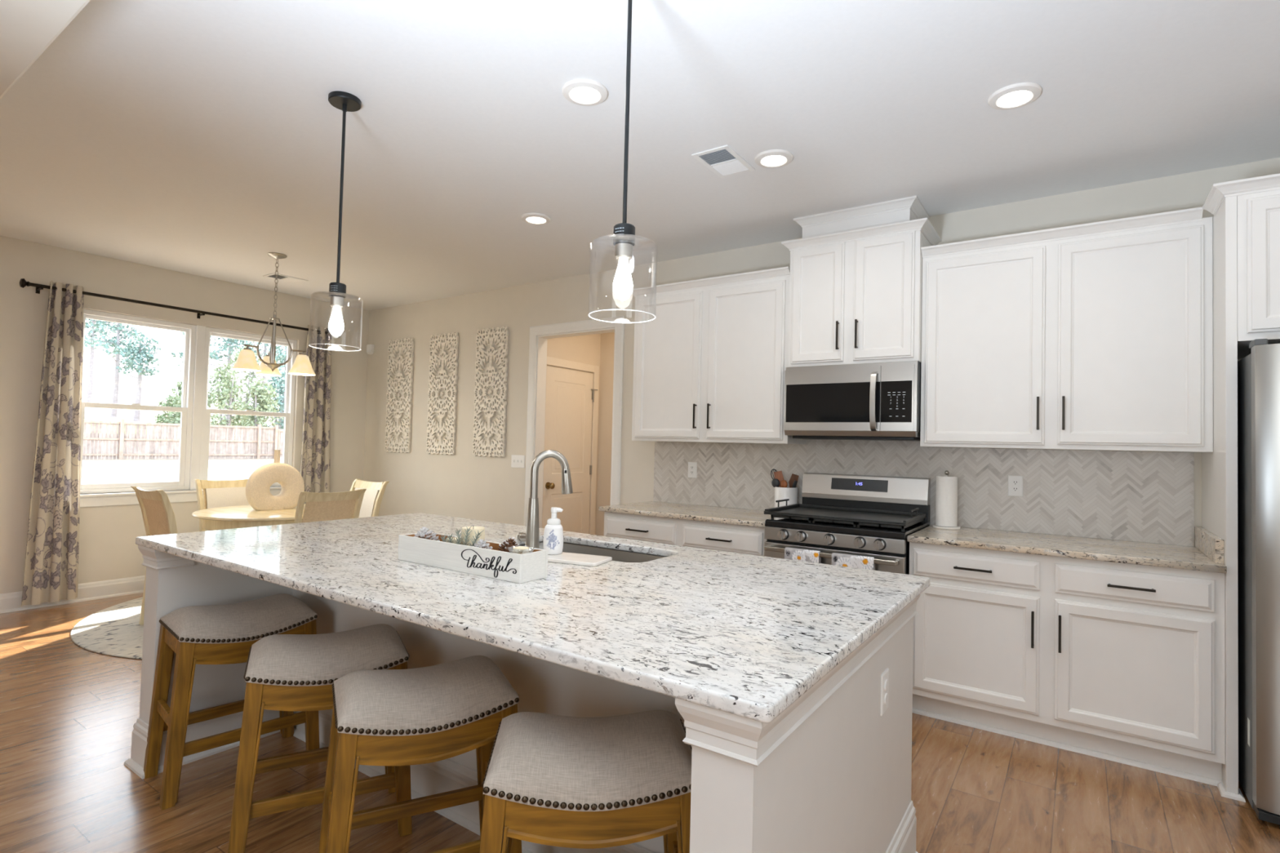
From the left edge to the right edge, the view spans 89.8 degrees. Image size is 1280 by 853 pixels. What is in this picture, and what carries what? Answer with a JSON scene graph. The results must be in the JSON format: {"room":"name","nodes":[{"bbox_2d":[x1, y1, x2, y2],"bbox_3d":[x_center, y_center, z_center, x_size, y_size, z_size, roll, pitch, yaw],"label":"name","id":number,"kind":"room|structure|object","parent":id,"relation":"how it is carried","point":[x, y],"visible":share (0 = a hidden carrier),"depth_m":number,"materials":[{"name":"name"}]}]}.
{"room":"kitchen","nodes":[
{"label":"kitchen","id":0,"kind":"room"},
{"bbox_2d":[0,235,368,594],"bbox_3d":[-5.633,-0.077,3.410,0.120,2.757,9.000,0,-2,35],"label":"wall","id":1,"kind":"structure","parent":0,"point":[108,549],"depth_m":5.25,"materials":[{"name":"paint"}]},
{"bbox_2d":[0,575,145,613],"bbox_3d":[-3.991,1.339,5.677,0.028,0.138,3.299,0,-2,35],"label":"baseboard","id":2,"kind":"structure","parent":1,"relation":"attached to","point":[9,602],"depth_m":5.12,"materials":[{"name":"paint"}]},
{"bbox_2d":[80,309,195,493],"bbox_3d":[-4.267,-0.186,5.422,0.080,1.474,0.828,0,-2,35],"label":"window","id":3,"kind":"structure","parent":1,"relation":"in","point":[186,409],"depth_m":5.59,"materials":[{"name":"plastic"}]},
{"bbox_2d":[19,278,341,337],"bbox_3d":[-3.873,-1.005,5.739,0.132,0.081,2.472,0,-2,35],"label":"curtain rod","id":4,"kind":"object","parent":1,"relation":"attached to","point":[23,282],"visible":0.73,"depth_m":5.41,"materials":[{"name":"brown metal"}]},
{"bbox_2d":[21,280,84,606],"bbox_3d":[-4.433,0.117,4.890,0.079,2.423,0.336,0,-2,29],"label":"curtain","id":5,"kind":"object","parent":4,"relation":"hanging from","point":[51,575],"visible":1,"depth_m":4.88,"materials":[{"name":"fabric"}]},
{"bbox_2d":[300,324,331,503],"bbox_3d":[-3.291,0.193,6.547,0.080,2.423,0.364,0,-2,35],"label":"curtain","id":6,"kind":"object","parent":4,"relation":"hanging from","point":[316,438],"visible":0.67,"depth_m":6.54,"materials":[{"name":"fabric"}]},
{"bbox_2d":[80,486,281,507],"bbox_3d":[-4.003,0.617,5.749,0.150,0.100,1.810,0,-2,35],"label":"trim","id":7,"kind":"structure","parent":1,"relation":"attached to","point":[110,499],"depth_m":5.30,"materials":[{"name":"paint"}]},
{"bbox_2d":[189,324,205,489],"bbox_3d":[-4.005,-0.170,5.786,0.100,1.476,0.070,0,-2,35],"label":"trim","id":8,"kind":"structure","parent":1,"relation":"attached to","point":[200,330],"depth_m":5.75,"materials":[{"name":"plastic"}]},
{"bbox_2d":[199,327,297,489],"bbox_3d":[-3.759,-0.153,6.161,0.080,1.474,0.828,0,-2,35],"label":"window","id":9,"kind":"structure","parent":1,"relation":"in","point":[288,415],"depth_m":6.16,"materials":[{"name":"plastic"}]},
{"bbox_2d":[546,333,600,533],"bbox_3d":[-0.660,0.123,6.136,0.100,2.757,0.904,0,-2,35],"label":"wall","id":10,"kind":"structure","parent":0,"point":[579,348],"depth_m":6.16,"materials":[{"name":"paint"}]},
{"bbox_2d":[542,365,597,533],"bbox_3d":[-0.646,0.477,6.011,0.103,2.018,0.702,0,-2,35],"label":"door","id":11,"kind":"structure","parent":10,"relation":"in","point":[570,393],"depth_m":6.03,"materials":[{"name":"paint"}]},
{"bbox_2d":[542,356,599,534],"bbox_3d":[-0.656,0.441,6.037,0.020,2.115,0.770,0,-2,35],"label":"trim","id":12,"kind":"structure","parent":10,"relation":"attached to","point":[550,361],"depth_m":6.30,"materials":[{"name":"paint"}]},
{"bbox_2d":[595,332,614,536],"bbox_3d":[2.146,0.150,4.694,6.158,2.757,0.100,0,-2,35],"label":"wall","id":13,"kind":"structure","parent":0,"point":[607,340],"depth_m":6.35,"materials":[{"name":"paint"}]},
{"bbox_2d":[0,0,1279,311],"bbox_3d":[-1.661,-1.467,1.410,8.922,0.100,10.300,0,-2,35],"label":"ceiling","id":14,"kind":"structure","parent":0,"point":[202,138],"depth_m":2.82,"materials":[{"name":"paint"}]},
{"bbox_2d":[0,0,90,99],"bbox_3d":[-1.577,-1.283,1.514,8.702,0.256,0.480,0,-2,35],"label":"beam","id":15,"kind":"structure","parent":14,"relation":"attached to","point":[28,28],"depth_m":1.86,"materials":[{"name":"paint"}]},
{"bbox_2d":[231,252,315,376],"bbox_3d":[-2.882,-0.879,4.989,0.556,0.928,0.547,0,-2,35],"label":"chandelier","id":16,"kind":"object","parent":14,"relation":"hanging from","point":[246,361],"visible":1,"depth_m":4.98,"materials":[{"name":"glass"}]},
{"bbox_2d":[262,272,307,284],"bbox_3d":[-3.170,-1.325,5.744,0.200,0.007,0.300,0,-2,35],"label":"ceiling vent","id":17,"kind":"object","parent":14,"relation":"in","point":[280,277],"visible":0.96,"depth_m":5.74,"materials":[{"name":"white plastic"}]},
{"bbox_2d":[308,90,363,351],"bbox_3d":[-1.247,-0.848,2.670,0.196,1.044,0.196,0,-2,35],"label":"pendant light","id":18,"kind":"object","parent":14,"relation":"hanging from","point":[344,101],"visible":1,"depth_m":2.65,"materials":[{"name":"glass"}]},
{"bbox_2d":[329,296,344,307],"bbox_3d":[-1.255,-0.515,2.661,0.052,0.039,0.052,0,-2,35],"label":"socket","id":19,"kind":"object","parent":18,"relation":"attached to","point":[335,301],"depth_m":2.64,"materials":[{"name":"silver metal"}]},
{"bbox_2d":[521,213,551,224],"bbox_3d":[-0.655,-1.308,4.050,0.184,0.016,0.184,0,-2,35],"label":"recessed light","id":20,"kind":"object","parent":14,"relation":"in","point":[531,218],"visible":1,"depth_m":4.02,"materials":[{"name":"beige"}]},
{"bbox_2d":[561,78,608,106],"bbox_3d":[-0.221,-1.339,2.582,0.184,0.016,0.184,0,-2,35],"label":"recessed light","id":21,"kind":"object","parent":14,"relation":"in","point":[580,91],"visible":1,"depth_m":2.56,"materials":[{"name":"beige"}]},
{"bbox_2d":[588,0,657,323],"bbox_3d":[-0.039,-0.841,1.882,0.196,1.044,0.196,0,-2,35],"label":"pendant light","id":22,"kind":"object","parent":14,"relation":"hanging from","point":[624,236],"visible":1,"depth_m":1.86,"materials":[{"name":"glass"}]},
{"bbox_2d":[613,222,635,261],"bbox_3d":[-0.047,-0.537,1.873,0.064,0.098,0.064,0,-2,35],"label":"socket","id":23,"kind":"object","parent":22,"relation":"attached to","point":[623,246],"depth_m":1.85,"materials":[{"name":"silver metal"}]},
{"bbox_2d":[691,144,755,177],"bbox_3d":[0.418,-1.311,3.187,0.194,0.007,0.312,0,-2,35],"label":"ceiling vent","id":24,"kind":"object","parent":14,"relation":"in","point":[723,161],"visible":1,"depth_m":3.18,"materials":[{"name":"white plastic"}]},
{"bbox_2d":[754,149,793,168],"bbox_3d":[0.652,-1.302,3.131,0.184,0.016,0.184,0,-2,35],"label":"recessed light","id":25,"kind":"object","parent":14,"relation":"in","point":[771,158],"visible":1,"depth_m":3.11,"materials":[{"name":"beige"}]},
{"bbox_2d":[987,82,1041,110],"bbox_3d":[1.478,-1.299,2.534,0.184,0.016,0.184,0,-2,35],"label":"recessed light","id":26,"kind":"object","parent":14,"relation":"in","point":[1015,95],"visible":1,"depth_m":2.52,"materials":[{"name":"beige"}]},
{"bbox_2d":[0,592,1279,852],"bbox_3d":[-1.730,1.363,1.329,8.922,0.050,10.300,0,-2,35],"label":"floor","id":27,"kind":"structure","parent":0,"point":[69,712],"depth_m":2.47,"materials":[{"name":"brown wood"}]},
{"bbox_2d":[70,597,143,659],"bbox_3d":[-2.803,1.413,5.034,2.492,0.010,2.492,0,-2,35],"label":"round rug","id":28,"kind":"object","parent":27,"relation":"on","point":[115,630],"visible":0.16,"depth_m":4.28,"materials":[{"name":"carpet"}]},
{"bbox_2d":[130,485,177,625],"bbox_3d":[-3.189,0.903,4.523,0.467,0.960,0.558,0,-2,35],"label":"dining chair","id":29,"kind":"object","parent":28,"relation":"on","point":[157,513],"visible":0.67,"depth_m":4.31,"materials":[{"name":"fabric"}]},
{"bbox_2d":[194,479,249,531],"bbox_3d":[-3.313,0.922,5.291,0.558,0.960,0.467,0,-2,35],"label":"dining chair","id":30,"kind":"object","parent":28,"relation":"on","point":[216,494],"visible":0.31,"depth_m":5.37,"materials":[{"name":"fabric"}]},
{"bbox_2d":[191,503,305,530],"bbox_3d":[-2.839,1.026,4.979,1.076,0.752,1.076,0,-2,35],"label":"dining table","id":31,"kind":"object","parent":28,"relation":"on","point":[240,516],"visible":0.31,"depth_m":4.59,"materials":[{"name":"beige wood"}]},
{"bbox_2d":[245,449,304,510],"bbox_3d":[-2.866,0.417,5.056,0.110,0.466,0.418,0,-2,38],"label":"vase","id":32,"kind":"object","parent":31,"relation":"on","point":[259,496],"visible":0.98,"depth_m":5.00,"materials":[{"name":"ceramic"}]},
{"bbox_2d":[294,488,366,523],"bbox_3d":[-2.376,0.927,4.659,0.558,0.960,0.467,0,-2,35],"label":"dining chair","id":33,"kind":"object","parent":28,"relation":"on","point":[318,507],"visible":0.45,"depth_m":4.51,"materials":[{"name":"fabric"}]},
{"bbox_2d":[349,479,389,517],"bbox_3d":[-2.543,0.947,5.480,0.467,0.960,0.558,0,-2,35],"label":"dining chair","id":34,"kind":"object","parent":28,"relation":"on","point":[374,493],"visible":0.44,"depth_m":5.61,"materials":[{"name":"wood"}]},
{"bbox_2d":[143,593,319,810],"bbox_3d":[-1.633,1.045,2.604,0.346,0.664,0.538,0,-2,43],"label":"bar stool","id":35,"kind":"object","parent":27,"relation":"on","point":[215,634],"visible":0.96,"depth_m":2.49,"materials":[{"name":"wood"}]},
{"bbox_2d":[227,623,412,852],"bbox_3d":[-1.083,1.047,2.214,0.538,0.664,0.346,2,-2,-28],"label":"bar stool","id":36,"kind":"object","parent":27,"relation":"on","point":[299,673],"visible":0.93,"depth_m":2.06,"materials":[{"name":"fabric"}]},
{"bbox_2d":[317,655,521,852],"bbox_3d":[-0.644,1.049,1.890,0.538,0.664,0.346,2,-2,-27],"label":"bar stool","id":37,"kind":"object","parent":27,"relation":"on","point":[433,713],"visible":0.95,"depth_m":1.79,"materials":[{"name":"fabric"}]},
{"bbox_2d":[124,545,920,852],"bbox_3d":[-0.570,0.954,2.366,2.758,0.884,1.309,0,-2,35],"label":"kitchen island","id":38,"kind":"object","parent":27,"relation":"on","point":[830,773],"visible":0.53,"depth_m":1.87,"materials":[{"name":"paint"}]},
{"bbox_2d":[135,512,929,723],"bbox_3d":[-0.538,0.499,2.411,2.772,0.030,1.378,0,-2,35],"label":"island countertop","id":39,"kind":"structure","parent":38,"relation":"on","point":[747,636],"depth_m":1.76,"materials":[{"name":"stone"}]},
{"bbox_2d":[398,533,547,583],"bbox_3d":[-0.576,0.432,2.157,0.602,0.086,0.123,0,-2,35],"label":"planter box","id":40,"kind":"object","parent":39,"relation":"on","point":[495,563],"visible":0.98,"depth_m":2.06,"materials":[{"name":"white wood"}]},
{"bbox_2d":[413,526,439,541],"bbox_3d":[-0.759,0.406,2.273,0.097,0.102,0.097,2,-2,-32],"label":"pinecone","id":41,"kind":"object","parent":40,"relation":"in","point":[424,533],"visible":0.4,"depth_m":2.26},
{"bbox_2d":[440,533,462,544],"bbox_3d":[-0.639,0.411,2.169,0.094,0.105,0.028,1,-2,24],"label":"pinecone","id":42,"kind":"object","parent":40,"relation":"in","point":[443,540],"visible":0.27,"depth_m":2.17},
{"bbox_2d":[454,524,484,546],"bbox_3d":[-0.566,0.395,2.114,0.115,0.139,0.028,1,-2,26],"label":"sprig","id":43,"kind":"object","parent":40,"relation":"in","point":[468,530],"visible":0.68,"depth_m":2.12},
{"bbox_2d":[461,526,484,546],"bbox_3d":[-0.567,0.401,2.174,0.077,0.129,0.077,0,-2,35],"label":"candle","id":44,"kind":"object","parent":40,"relation":"in","point":[474,529],"visible":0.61,"depth_m":2.15,"materials":[{"name":"wax"}]},
{"bbox_2d":[472,538,492,549],"bbox_3d":[-0.517,0.413,2.096,0.080,0.091,0.080,2,-2,-31],"label":"pinecone","id":45,"kind":"object","parent":40,"relation":"in","point":[482,543],"visible":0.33,"depth_m":2.09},
{"bbox_2d":[497,537,519,551],"bbox_3d":[-0.430,0.409,2.099,0.077,0.093,0.078,2,-2,-17],"label":"pinecone","id":46,"kind":"object","parent":40,"relation":"in","point":[510,541],"visible":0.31,"depth_m":2.10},
{"bbox_2d":[507,546,533,554],"bbox_3d":[-0.371,0.420,1.994,0.086,0.088,0.082,0,-2,35],"label":"tealight holder","id":47,"kind":"object","parent":40,"relation":"in","point":[518,549],"visible":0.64,"depth_m":1.98,"materials":[{"name":"clear glass"}]},
{"bbox_2d":[515,449,573,548],"bbox_3d":[-0.375,0.291,2.531,0.217,0.399,0.078,2,-2,-6],"label":"faucet","id":48,"kind":"object","parent":39,"relation":"on","point":[531,536],"visible":0.86,"depth_m":2.51,"materials":[{"name":"silver metal"}]},
{"bbox_2d":[547,551,612,566],"bbox_3d":[-0.252,0.482,2.349,0.270,0.012,0.150,1,-2,23],"label":"soap dish","id":49,"kind":"object","parent":39,"relation":"on","point":[564,557],"visible":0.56,"depth_m":2.30,"materials":[{"name":"ceramic"}]},
{"bbox_2d":[542,506,563,555],"bbox_3d":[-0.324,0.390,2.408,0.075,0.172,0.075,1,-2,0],"label":"soap bottle","id":50,"kind":"object","parent":49,"relation":"on","point":[553,542],"visible":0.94,"depth_m":2.38,"materials":[{"name":"white plastic"}]},
{"bbox_2d":[519,542,665,562],"bbox_3d":[-0.219,0.626,2.649,0.749,0.193,0.364,0,-2,35],"label":"sink","id":51,"kind":"object","parent":39,"relation":"in","point":[616,555],"visible":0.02,"depth_m":2.79,"materials":[{"name":"silver metal"}]},
{"bbox_2d":[880,667,888,715],"bbox_3d":[0.700,0.756,1.829,0.009,0.114,0.072,0,-2,35],"label":"island outlet","id":52,"kind":"object","parent":38,"relation":"attached to","point":[885,675],"visible":1,"depth_m":1.82,"materials":[{"name":"white plastic"}]},
{"bbox_2d":[479,710,692,852],"bbox_3d":[-0.121,1.052,1.553,0.538,0.664,0.346,2,-2,-5],"label":"bar stool","id":53,"kind":"object","parent":27,"relation":"on","point":[549,780],"visible":0.88,"depth_m":1.41,"materials":[{"name":"fabric"}]},
{"bbox_2d":[604,511,767,555],"bbox_3d":[0.393,1.033,4.278,1.191,0.883,0.663,0,-2,35],"label":"base cabinet","id":54,"kind":"object","parent":27,"relation":"on","point":[740,539],"visible":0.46,"depth_m":4.01,"materials":[{"name":"paint"}]},
{"bbox_2d":[598,501,770,527],"bbox_3d":[0.401,0.576,4.303,1.213,0.030,0.647,0,-2,35],"label":"countertop","id":55,"kind":"structure","parent":54,"relation":"on","point":[752,517],"depth_m":4.18,"materials":[{"name":"stone"}]},
{"bbox_2d":[773,486,797,507],"bbox_3d":[0.957,0.484,4.212,0.150,0.174,0.150,0,-2,35],"label":"utensil crock","id":56,"kind":"object","parent":55,"relation":"on","point":[780,493],"visible":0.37,"depth_m":4.15,"materials":[{"name":"white ceramic"}]},
{"bbox_2d":[771,478,779,487],"bbox_3d":[0.909,0.448,4.202,0.103,0.209,0.034,0,-2,35],"label":"ladle","id":57,"kind":"object","parent":56,"relation":"in","point":[775,482],"visible":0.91,"depth_m":4.20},
{"bbox_2d":[773,471,783,487],"bbox_3d":[0.929,0.422,4.229,0.098,0.262,0.016,1,-2,26],"label":"wooden turner","id":58,"kind":"object","parent":56,"relation":"in","point":[779,475],"visible":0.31,"depth_m":4.24,"materials":[{"name":"brown wood"}]},
{"bbox_2d":[789,473,799,488],"bbox_3d":[0.992,0.431,4.208,0.095,0.246,0.025,0,-2,32],"label":"wooden turner","id":59,"kind":"object","parent":56,"relation":"in","point":[793,477],"visible":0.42,"depth_m":4.20,"materials":[{"name":"brown wood"}]},
{"bbox_2d":[764,472,930,574],"bbox_3d":[1.185,0.873,3.692,0.759,1.167,0.725,0,-2,35],"label":"gas range","id":60,"kind":"object","parent":27,"relation":"on","point":[889,545],"visible":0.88,"depth_m":3.62,"materials":[{"name":"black metal"}]},
{"bbox_2d":[784,546,821,563],"bbox_3d":[0.878,0.844,3.478,0.192,0.358,0.036,0,-2,35],"label":"dish towel","id":61,"kind":"object","parent":60,"relation":"hanging from","point":[791,553],"visible":0.17,"depth_m":3.47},
{"bbox_2d":[764,538,909,574],"bbox_3d":[1.182,1.020,3.687,0.757,0.873,0.725,0,-2,35],"label":"oven","id":62,"kind":"object","parent":60,"relation":"in","point":[891,555],"depth_m":3.36,"materials":[{"name":"silver glass"}]},
{"bbox_2d":[764,498,925,526],"bbox_3d":[1.187,0.484,3.720,0.777,0.070,0.525,0,-2,35],"label":"grate","id":63,"kind":"object","parent":60,"relation":"on","point":[810,511],"visible":1,"depth_m":3.71,"materials":[{"name":"metal"}]},
{"bbox_2d":[764,517,929,539],"bbox_3d":[1.212,0.565,3.728,0.759,0.038,0.657,0,-2,35],"label":"cooktop","id":64,"kind":"object","parent":60,"relation":"in","point":[846,530],"depth_m":3.47,"materials":[{"name":"black metal"}]},
{"bbox_2d":[831,552,875,570],"bbox_3d":[1.101,0.845,3.324,0.214,0.358,0.036,0,-2,35],"label":"dish towel","id":65,"kind":"object","parent":60,"relation":"hanging from","point":[837,559],"visible":0.21,"depth_m":3.31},
{"bbox_2d":[909,542,1225,786],"bbox_3d":[2.021,1.040,3.158,1.204,0.883,0.663,0,-2,35],"label":"base cabinet","id":66,"kind":"object","parent":27,"relation":"on","point":[1121,663],"visible":0.96,"depth_m":2.86,"materials":[{"name":"paint"}]},
{"bbox_2d":[906,524,1226,573],"bbox_3d":[2.037,0.534,3.180,1.206,0.130,0.647,0,-2,35],"label":"countertop","id":67,"kind":"structure","parent":66,"relation":"on","point":[1207,554],"depth_m":3.00,"materials":[{"name":"stone"}]},
{"bbox_2d":[932,471,960,529],"bbox_3d":[1.732,0.411,3.625,0.146,0.324,0.146,0,-2,35],"label":"paper towel holder","id":68,"kind":"object","parent":67,"relation":"on","point":[946,473],"visible":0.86,"depth_m":3.58,"materials":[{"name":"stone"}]},
{"bbox_2d":[935,475,957,526],"bbox_3d":[1.732,0.420,3.625,0.111,0.278,0.111,0,-2,35],"label":"paper towel roll","id":69,"kind":"object","parent":68,"relation":"on","point":[946,487],"visible":0.98,"depth_m":3.58,"materials":[{"name":"paper"}]},
{"bbox_2d":[1201,173,1279,802],"bbox_3d":[2.952,0.255,2.542,1.106,2.463,0.683,0,-2,35],"label":"tall cabinet","id":70,"kind":"object","parent":27,"relation":"on","point":[1246,212],"visible":0.8,"depth_m":2.59,"materials":[{"name":"paint"}]},
{"bbox_2d":[1237,338,1279,825],"bbox_3d":[2.876,0.574,2.432,0.909,1.785,0.868,0,-2,35],"label":"refrigerator","id":71,"kind":"object","parent":27,"relation":"on","point":[1258,372],"visible":0.84,"depth_m":2.40,"materials":[{"name":"silver metal"}]},
{"bbox_2d":[363,157,1279,546],"bbox_3d":[0.573,0.111,4.669,8.922,2.757,0.115,0,-2,35],"label":"wall","id":72,"kind":"structure","parent":0,"point":[462,484],"depth_m":5.74,"materials":[{"name":"paint"}]},
{"bbox_2d":[366,344,374,354],"bbox_3d":[-2.960,-0.845,7.043,0.082,0.108,0.046,0,-2,35],"label":"sensor","id":73,"kind":"object","parent":72,"relation":"attached to","point":[370,348],"visible":1,"depth_m":7.02,"materials":[{"name":"white plastic"}]},
{"bbox_2d":[384,337,413,453],"bbox_3d":[-2.523,-0.324,6.732,0.424,1.192,0.026,0,-2,35],"label":"carved wall panel","id":74,"kind":"object","parent":72,"relation":"attached to","point":[405,346],"visible":1,"depth_m":6.71,"materials":[{"name":"wood"}]},
{"bbox_2d":[426,332,458,454],"bbox_3d":[-1.950,-0.322,6.338,0.424,1.192,0.026,0,-2,35],"label":"carved wall panel","id":75,"kind":"object","parent":72,"relation":"attached to","point":[449,341],"visible":1,"depth_m":6.32,"materials":[{"name":"wood"}]},
{"bbox_2d":[472,326,508,457],"bbox_3d":[-1.385,-0.319,5.949,0.424,1.192,0.026,0,-2,35],"label":"carved wall panel","id":76,"kind":"object","parent":72,"relation":"attached to","point":[495,447],"visible":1,"depth_m":5.93,"materials":[{"name":"wood"}]},
{"bbox_2d":[511,454,524,468],"bbox_3d":[-1.092,0.312,5.727,0.164,0.114,0.012,0,-2,35],"label":"light switch","id":77,"kind":"object","parent":72,"relation":"attached to","point":[517,461],"visible":1,"depth_m":5.72,"materials":[{"name":"white plastic"}]},
{"bbox_2d":[524,315,624,526],"bbox_3d":[-0.581,0.298,5.373,1.032,2.366,0.019,0,-2,35],"label":"trim","id":78,"kind":"structure","parent":72,"relation":"attached to","point":[593,324],"depth_m":5.24,"materials":[{"name":"paint"}]},
{"bbox_2d":[533,327,614,528],"bbox_3d":[-0.544,0.343,5.427,0.862,2.282,0.115,0,-2,35],"label":"trim","id":79,"kind":"structure","parent":72,"relation":"attached to","point":[541,362],"depth_m":5.67,"materials":[{"name":"paint"}]},
{"bbox_2d":[631,266,806,444],"bbox_3d":[0.500,-0.436,4.438,1.220,1.092,0.388,0,-2,35],"label":"upper cabinet","id":80,"kind":"object","parent":72,"relation":"attached to","point":[711,365],"visible":0.98,"depth_m":4.25,"materials":[{"name":"paint"}]},
{"bbox_2d":[781,195,941,367],"bbox_3d":[1.319,-0.814,3.862,0.830,0.918,0.438,0,-2,35],"label":"upper cabinet","id":81,"kind":"object","parent":72,"relation":"attached to","point":[855,286],"visible":0.99,"depth_m":3.70,"materials":[{"name":"paint"}]},
{"bbox_2d":[783,360,920,440],"bbox_3d":[1.286,-0.139,3.831,0.756,0.432,0.458,0,-2,35],"label":"microwave","id":82,"kind":"object","parent":81,"relation":"attached to","point":[877,401],"visible":1,"depth_m":3.67,"materials":[{"name":"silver metal"}]},
{"bbox_2d":[653,439,1194,546],"bbox_3d":[1.404,0.309,4.014,3.140,0.536,0.008,0,-2,35],"label":"backsplash","id":83,"kind":"structure","parent":72,"relation":"attached to","point":[1137,496],"depth_m":3.60,"materials":[{"name":"tile"}]},
{"bbox_2d":[688,462,697,478],"bbox_3d":[0.383,0.319,4.706,0.072,0.114,0.008,0,-2,35],"label":"wall outlet","id":84,"kind":"object","parent":83,"relation":"attached to","point":[692,466],"visible":1,"depth_m":4.70,"materials":[{"name":"white plastic"}]},
{"bbox_2d":[1008,475,1022,496],"bbox_3d":[2.073,0.328,3.543,0.072,0.114,0.008,0,-2,35],"label":"wall outlet","id":85,"kind":"object","parent":83,"relation":"attached to","point":[1015,482],"visible":1,"depth_m":3.54,"materials":[{"name":"white plastic"}]},
{"bbox_2d":[1011,480,1018,492],"bbox_3d":[2.071,0.328,3.542,0.034,0.068,0.002,0,-2,35],"label":"receptacle","id":86,"kind":"object","parent":85,"relation":"attached to","point":[1015,483],"depth_m":3.54,"materials":[{"name":"white plastic"}]},
{"bbox_2d":[920,207,1213,452],"bbox_3d":[2.131,-0.429,3.316,1.211,1.092,0.388,0,-2,35],"label":"upper cabinet","id":87,"kind":"object","parent":72,"relation":"attached to","point":[1096,335],"visible":1,"depth_m":3.13,"materials":[{"name":"paint"}]},
{"label":"outside","id":88,"kind":"structure","parent":0,"visible":0},
{"bbox_2d":[81,393,282,484],"bbox_3d":[-36.106,-1.167,60.236,114.450,7.210,130.000,0,-2,35],"label":"ground","id":89,"kind":"structure","parent":88,"point":[132,470],"depth_m":26.99,"materials":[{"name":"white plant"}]},
{"bbox_2d":[84,318,114,402],"bbox_3d":[-58.385,-7.625,68.643,4.896,11.785,4.194,0,-2,35],"label":"pine tree","id":90,"kind":"object","parent":89,"relation":"on","point":[90,384],"visible":0.28,"depth_m":68.36,"materials":[{"name":"green plant"}]},
{"bbox_2d":[84,320,146,417],"bbox_3d":[-48.833,-5.877,59.867,3.994,10.465,5.330,2,-2,-14],"label":"pine tree","id":91,"kind":"object","parent":89,"relation":"on","point":[117,342],"visible":0.63,"depth_m":59.66,"materials":[{"name":"green plant"}]},
{"bbox_2d":[84,417,146,433],"bbox_3d":[-40.902,-0.164,46.607,14.000,1.190,10.200,0,-2,35],"label":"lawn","id":92,"kind":"structure","parent":89,"relation":"on","point":[85,419],"depth_m":51.45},
{"bbox_2d":[111,333,162,421],"bbox_3d":[-45.902,-4.383,58.697,3.514,8.070,3.611,0,-2,35],"label":"pine tree","id":93,"kind":"object","parent":89,"relation":"on","point":[140,354],"visible":1,"depth_m":58.47,"materials":[{"name":"green plant"}]},
{"bbox_2d":[152,393,181,434],"bbox_3d":[-35.439,-0.883,49.126,2.873,3.456,2.745,0,-2,35],"label":"leafy tree","id":94,"kind":"object","parent":89,"relation":"on","point":[160,418],"visible":0.22,"depth_m":48.57,"materials":[{"name":"green plant"}]},
{"bbox_2d":[82,418,278,459],"bbox_3d":[-21.991,0.789,33.398,0.180,1.970,30.070,0,-2,35],"label":"wooden fence","id":95,"kind":"object","parent":89,"relation":"on","point":[257,445],"visible":0.27,"depth_m":31.41,"materials":[{"name":"brown wood"}]},
{"bbox_2d":[277,429,284,457],"bbox_3d":[-19.689,0.976,36.754,0.077,1.600,2.058,0,-2,35],"label":"gate","id":96,"kind":"object","parent":95,"relation":"attached to","point":[280,440],"visible":0.14,"depth_m":36.05,"materials":[{"name":"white wood"}]},
{"bbox_2d":[161,381,218,434],"bbox_3d":[-32.345,-1.262,46.373,3.405,4.910,3.567,3,-2,-40],"label":"leafy tree","id":97,"kind":"object","parent":89,"relation":"on","point":[173,415],"visible":0.1,"depth_m":46.11,"materials":[{"name":"green plant"}]},
{"bbox_2d":[168,331,218,378],"bbox_3d":[-39.557,-4.539,57.200,3.116,9.622,3.527,1,-2,16],"label":"pine tree","id":98,"kind":"object","parent":89,"relation":"on","point":[181,353],"visible":0.07,"depth_m":56.96,"materials":[{"name":"green plant"}]},
{"bbox_2d":[207,360,253,448],"bbox_3d":[-27.671,-1.339,42.965,3.066,6.068,3.636,0,-2,35],"label":"leafy tree","id":99,"kind":"object","parent":89,"relation":"on","point":[225,389],"visible":0.57,"depth_m":42.66,"materials":[{"name":"green plant"}]},
{"bbox_2d":[208,336,254,418],"bbox_3d":[-39.284,-5.463,61.217,4.446,11.369,3.822,1,-2,2],"label":"pine tree","id":100,"kind":"object","parent":89,"relation":"on","point":[232,342],"visible":0.43,"depth_m":61.01,"materials":[{"name":"green plant"}]},
{"bbox_2d":[213,346,267,434],"bbox_3d":[-31.848,-2.610,51.191,4.264,7.510,3.754,2,-2,-11],"label":"leafy tree","id":101,"kind":"object","parent":89,"relation":"on","point":[251,378],"visible":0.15,"depth_m":50.99,"materials":[{"name":"green plant"}]},
{"bbox_2d":[230,376,283,453],"bbox_3d":[-24.000,-0.550,40.499,3.136,5.215,2.396,2,-2,-15],"label":"leafy tree","id":102,"kind":"object","parent":89,"relation":"on","point":[259,396],"visible":0.49,"depth_m":40.13,"materials":[{"name":"green plant"}]},
{"bbox_2d":[243,340,284,422],"bbox_3d":[-38.337,-5.745,65.550,4.486,11.888,4.050,0,-2,35],"label":"pine tree","id":103,"kind":"object","parent":89,"relation":"on","point":[265,344],"visible":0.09,"depth_m":65.60,"materials":[{"name":"green plant"}]},
{"bbox_2d":[264,367,285,429],"bbox_3d":[-28.165,-1.555,49.430,3.487,6.167,3.434,0,-2,35],"label":"leafy tree","id":104,"kind":"object","parent":89,"relation":"on","point":[281,382],"visible":0.39,"depth_m":49.32,"materials":[{"name":"green plant"}]},
{"bbox_2d":[265,345,286,428],"bbox_3d":[-34.010,-4.739,61.828,3.531,10.895,4.112,2,-2,-19],"label":"pine tree","id":105,"kind":"object","parent":89,"relation":"on","point":[283,355],"visible":0.21,"depth_m":61.26,"materials":[{"name":"green plant"}]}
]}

